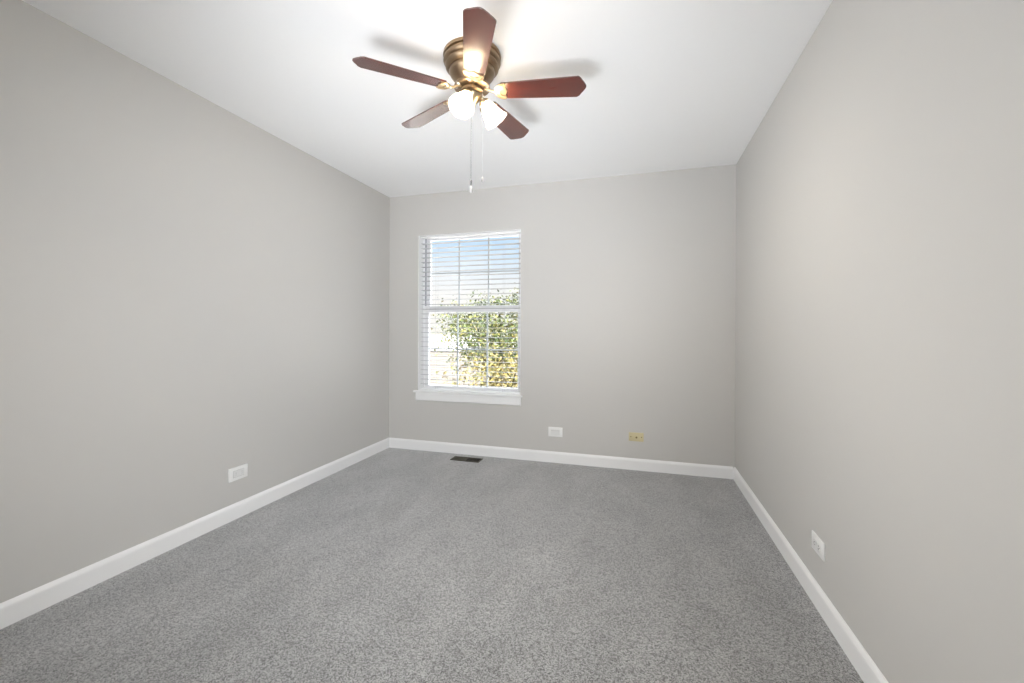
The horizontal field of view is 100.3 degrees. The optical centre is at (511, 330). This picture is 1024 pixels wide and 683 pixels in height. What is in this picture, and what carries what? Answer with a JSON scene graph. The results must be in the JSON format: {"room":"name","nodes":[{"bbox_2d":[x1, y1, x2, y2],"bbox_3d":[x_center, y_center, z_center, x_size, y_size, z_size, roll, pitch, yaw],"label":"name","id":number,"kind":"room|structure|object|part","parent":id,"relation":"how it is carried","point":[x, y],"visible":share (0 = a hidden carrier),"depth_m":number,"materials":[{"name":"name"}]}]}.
{"room":"empty bedroom","nodes":[
{"label":"empty bedroom","id":0,"kind":"room"},
{"bbox_2d":[0,0,389,602],"bbox_3d":[-1.882,-0.082,2.155,0.160,2.440,4.588,0,0,16],"label":"wall","id":1,"kind":"structure","parent":0,"point":[190,295],"depth_m":2.15,"materials":[{"name":"grey paint"}]},
{"bbox_2d":[0,438,389,629],"bbox_3d":[-1.803,1.091,2.131,0.014,0.094,4.268,0,0,16],"label":"baseboard","id":2,"kind":"structure","parent":1,"relation":"attached to","point":[13,610],"depth_m":2.14,"materials":[{"name":"white paint"}]},
{"bbox_2d":[228,463,247,482],"bbox_3d":[-1.665,0.866,2.597,0.014,0.080,0.126,0,0,16],"label":"electrical outlet","id":3,"kind":"object","parent":1,"relation":"attached to","point":[241,471],"visible":1,"depth_m":2.59,"materials":[{"name":"white plastic"}]},
{"bbox_2d":[22,0,832,197],"bbox_3d":[-0.333,-1.396,1.699,3.380,0.200,4.588,0,0,16],"label":"ceiling","id":4,"kind":"structure","parent":0,"point":[671,85],"depth_m":2.13,"materials":[{"name":"white paint"}]},
{"bbox_2d":[352,7,585,192],"bbox_3d":[-0.163,-0.963,2.025,1.005,0.665,1.006,0,0,16],"label":"ceiling fan","id":5,"kind":"object","parent":4,"relation":"hanging from","point":[472,61],"visible":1,"depth_m":1.95,"materials":[{"name":"brown wood"}]},
{"bbox_3d":[-0.484,-1.125,1.864,0.401,0.031,0.121,0,0,-27],"label":"blade","id":6,"kind":"part","parent":5,"relation":"part of","materials":[{"name":"brown wood"}]},
{"bbox_3d":[-0.434,-1.124,2.235,0.401,0.031,0.121,0,0,42],"label":"blade","id":7,"kind":"part","parent":5,"relation":"part of","materials":[{"name":"brown wood"}]},
{"bbox_3d":[-0.218,-1.028,1.908,0.122,0.132,0.111,0,0,-38],"label":"lamp shade","id":8,"kind":"part","parent":5,"relation":"part of","materials":[{"name":"white glass"}]},
{"bbox_3d":[-0.214,-1.047,1.935,0.051,0.068,0.061,0,0,16],"label":"bulb","id":9,"kind":"part","parent":5,"relation":"part of","materials":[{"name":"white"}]},
{"bbox_3d":[-0.139,-1.123,1.685,0.121,0.031,0.401,0,0,-9],"label":"blade","id":10,"kind":"part","parent":5,"relation":"part of","materials":[{"name":"brown wood"}]},
{"bbox_3d":[-0.143,-0.918,1.987,0.016,0.415,0.001,0,0,30],"label":"pull chain","id":11,"kind":"part","parent":5,"relation":"part of","materials":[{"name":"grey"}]},
{"bbox_3d":[-0.085,-1.027,2.037,0.123,0.132,0.110,0,0,16],"label":"lamp shade","id":12,"kind":"part","parent":5,"relation":"part of","materials":[{"name":"white glass"}]},
{"bbox_3d":[-0.033,-1.123,2.305,0.121,0.031,0.401,0,0,28],"label":"blade","id":13,"kind":"part","parent":5,"relation":"part of","materials":[{"name":"brown wood"}]},
{"bbox_3d":[0.142,-1.122,1.980,0.401,0.031,0.121,0,0,6],"label":"blade","id":14,"kind":"part","parent":5,"relation":"part of","materials":[{"name":"brown wood"}]},
{"bbox_2d":[0,448,863,682],"bbox_3d":[-0.343,1.244,1.699,3.380,0.200,4.588,0,0,16],"label":"floor","id":15,"kind":"structure","parent":0,"point":[395,565],"depth_m":1.85,"materials":[{"name":"grey carpet"}]},
{"bbox_2d":[450,456,481,462],"bbox_3d":[-0.403,1.141,3.784,0.268,0.008,0.108,0,0,16],"label":"floor vent","id":16,"kind":"object","parent":15,"relation":"in","point":[456,458],"visible":1,"depth_m":3.78,"materials":[{"name":"black metal"}]},
{"bbox_2d":[389,164,735,467],"bbox_3d":[0.289,-0.074,3.823,3.060,2.440,0.160,0,0,16],"label":"wall","id":17,"kind":"structure","parent":0,"point":[628,282],"depth_m":3.60,"materials":[{"name":"grey paint"}]},
{"bbox_2d":[413,390,522,405],"bbox_3d":[-0.412,0.620,3.972,1.074,0.095,0.120,0,0,16],"label":"trim","id":18,"kind":"structure","parent":17,"relation":"attached to","point":[425,395],"depth_m":3.92,"materials":[{"name":"white paint"}]},
{"bbox_2d":[418,229,520,389],"bbox_3d":[-0.398,-0.157,3.987,1.017,1.495,0.084,0,0,16],"label":"trim","id":19,"kind":"structure","parent":17,"relation":"attached to","point":[420,257],"depth_m":4.11,"materials":[{"name":"white paint"}]},
{"bbox_2d":[423,233,520,391],"bbox_3d":[-0.377,-0.159,4.060,1.017,1.490,0.074,0,0,16],"label":"window","id":20,"kind":"structure","parent":17,"relation":"in","point":[443,309],"depth_m":4.09,"materials":[{"name":"white plastic"}]},
{"bbox_2d":[420,230,520,393],"bbox_3d":[-0.397,-0.164,3.992,0.993,1.472,0.054,0,0,16],"label":"window blind","id":21,"kind":"object","parent":20,"relation":"attached to","point":[519,231],"visible":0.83,"depth_m":3.98,"materials":[{"name":"white plastic"}]},
{"bbox_3d":[-0.719,-0.161,4.087,0.001,1.433,0.054,0,0,16],"label":"ladder cord","id":22,"kind":"part","parent":21,"relation":"part of","materials":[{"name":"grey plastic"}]},
{"bbox_3d":[-0.399,0.565,3.992,0.993,0.016,0.050,0,0,16],"label":"rail","id":23,"kind":"part","parent":21,"relation":"part of","materials":[{"name":"white plastic"}]},
{"bbox_3d":[-0.382,0.165,4.046,0.971,0.800,0.028,0,0,16],"label":"sash","id":24,"kind":"part","parent":20,"relation":"part of","materials":[{"name":"white plastic"}]},
{"bbox_2d":[429,312,517,385],"bbox_3d":[-0.376,0.179,4.050,0.902,0.705,0.007,0,0,16],"label":"grille","id":25,"kind":"object","parent":20,"relation":"attached to","point":[457,348],"depth_m":4.09,"materials":[{"name":"grey"}]},
{"bbox_3d":[-0.370,-0.532,4.076,0.971,0.718,0.028,0,0,16],"label":"sash","id":26,"kind":"part","parent":20,"relation":"part of","materials":[{"name":"white plastic"}]},
{"bbox_2d":[431,238,518,305],"bbox_3d":[-0.364,-0.555,4.081,0.902,0.644,0.007,0,0,16],"label":"grille","id":27,"kind":"object","parent":20,"relation":"attached to","point":[441,239],"depth_m":4.11,"materials":[{"name":"grey plastic"}]},
{"bbox_2d":[548,427,561,436],"bbox_3d":[0.376,0.881,3.708,0.124,0.082,0.008,0,0,16],"label":"electrical outlet","id":28,"kind":"object","parent":17,"relation":"attached to","point":[552,431],"visible":1,"depth_m":3.71,"materials":[{"name":"white plastic"}]},
{"bbox_2d":[389,438,732,478],"bbox_3d":[0.260,1.099,3.740,3.033,0.094,0.014,0,0,16],"label":"baseboard","id":29,"kind":"structure","parent":17,"relation":"attached to","point":[704,470],"depth_m":3.66,"materials":[{"name":"white paint"}]},
{"bbox_2d":[629,432,643,441],"bbox_3d":[1.022,0.877,3.514,0.118,0.072,0.014,0,0,16],"label":"cable wall plate","id":30,"kind":"object","parent":17,"relation":"attached to","point":[633,436],"visible":1,"depth_m":3.52,"materials":[{"name":"beige plastic"}]},
{"bbox_2d":[735,0,1023,682],"bbox_3d":[1.206,-0.070,1.243,0.160,2.440,4.588,0,0,16],"label":"wall","id":31,"kind":"structure","parent":0,"point":[879,335],"depth_m":1.24,"materials":[{"name":"grey paint"}]},
{"bbox_2d":[733,467,888,682],"bbox_3d":[1.119,1.103,1.268,0.014,0.094,4.268,0,0,16],"label":"baseboard","id":32,"kind":"structure","parent":31,"relation":"attached to","point":[858,656],"depth_m":1.74,"materials":[{"name":"white paint"}]},
{"bbox_2d":[812,530,824,561],"bbox_3d":[1.272,0.894,1.778,0.009,0.074,0.126,0,0,16],"label":"electrical outlet","id":33,"kind":"object","parent":31,"relation":"attached to","point":[818,545],"visible":1,"depth_m":1.76,"materials":[{"name":"white plastic"}]},
{"label":"outside","id":34,"kind":"structure","parent":0,"visible":0},
{"bbox_3d":[18.222,4.365,132.389,280.000,0.300,255.732,0,0,16],"label":"ground","id":35,"kind":"structure","parent":34,"visible":0},
{"bbox_2d":[430,335,517,386],"bbox_3d":[-3.807,2.281,36.573,22.300,3.700,8.240,0,0,16],"label":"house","id":36,"kind":"structure","parent":35,"relation":"on","point":[443,357],"depth_m":32.81,"materials":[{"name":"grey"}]},
{"bbox_2d":[431,289,518,384],"bbox_3d":[-0.401,1.510,10.912,4.064,5.282,3.154,0,0,16],"label":"leafy tree","id":37,"kind":"object","parent":35,"relation":"on","point":[498,324],"visible":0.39,"depth_m":10.59,"materials":[{"name":"green plant"}]},
{"bbox_2d":[432,327,517,387],"bbox_3d":[-0.322,2.038,7.098,2.383,4.218,2.778,0,0,0],"label":"autumn tree","id":38,"kind":"object","parent":35,"relation":"on","point":[495,370],"visible":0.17,"depth_m":6.92,"materials":[{"name":"yellow plant"}]}
]}

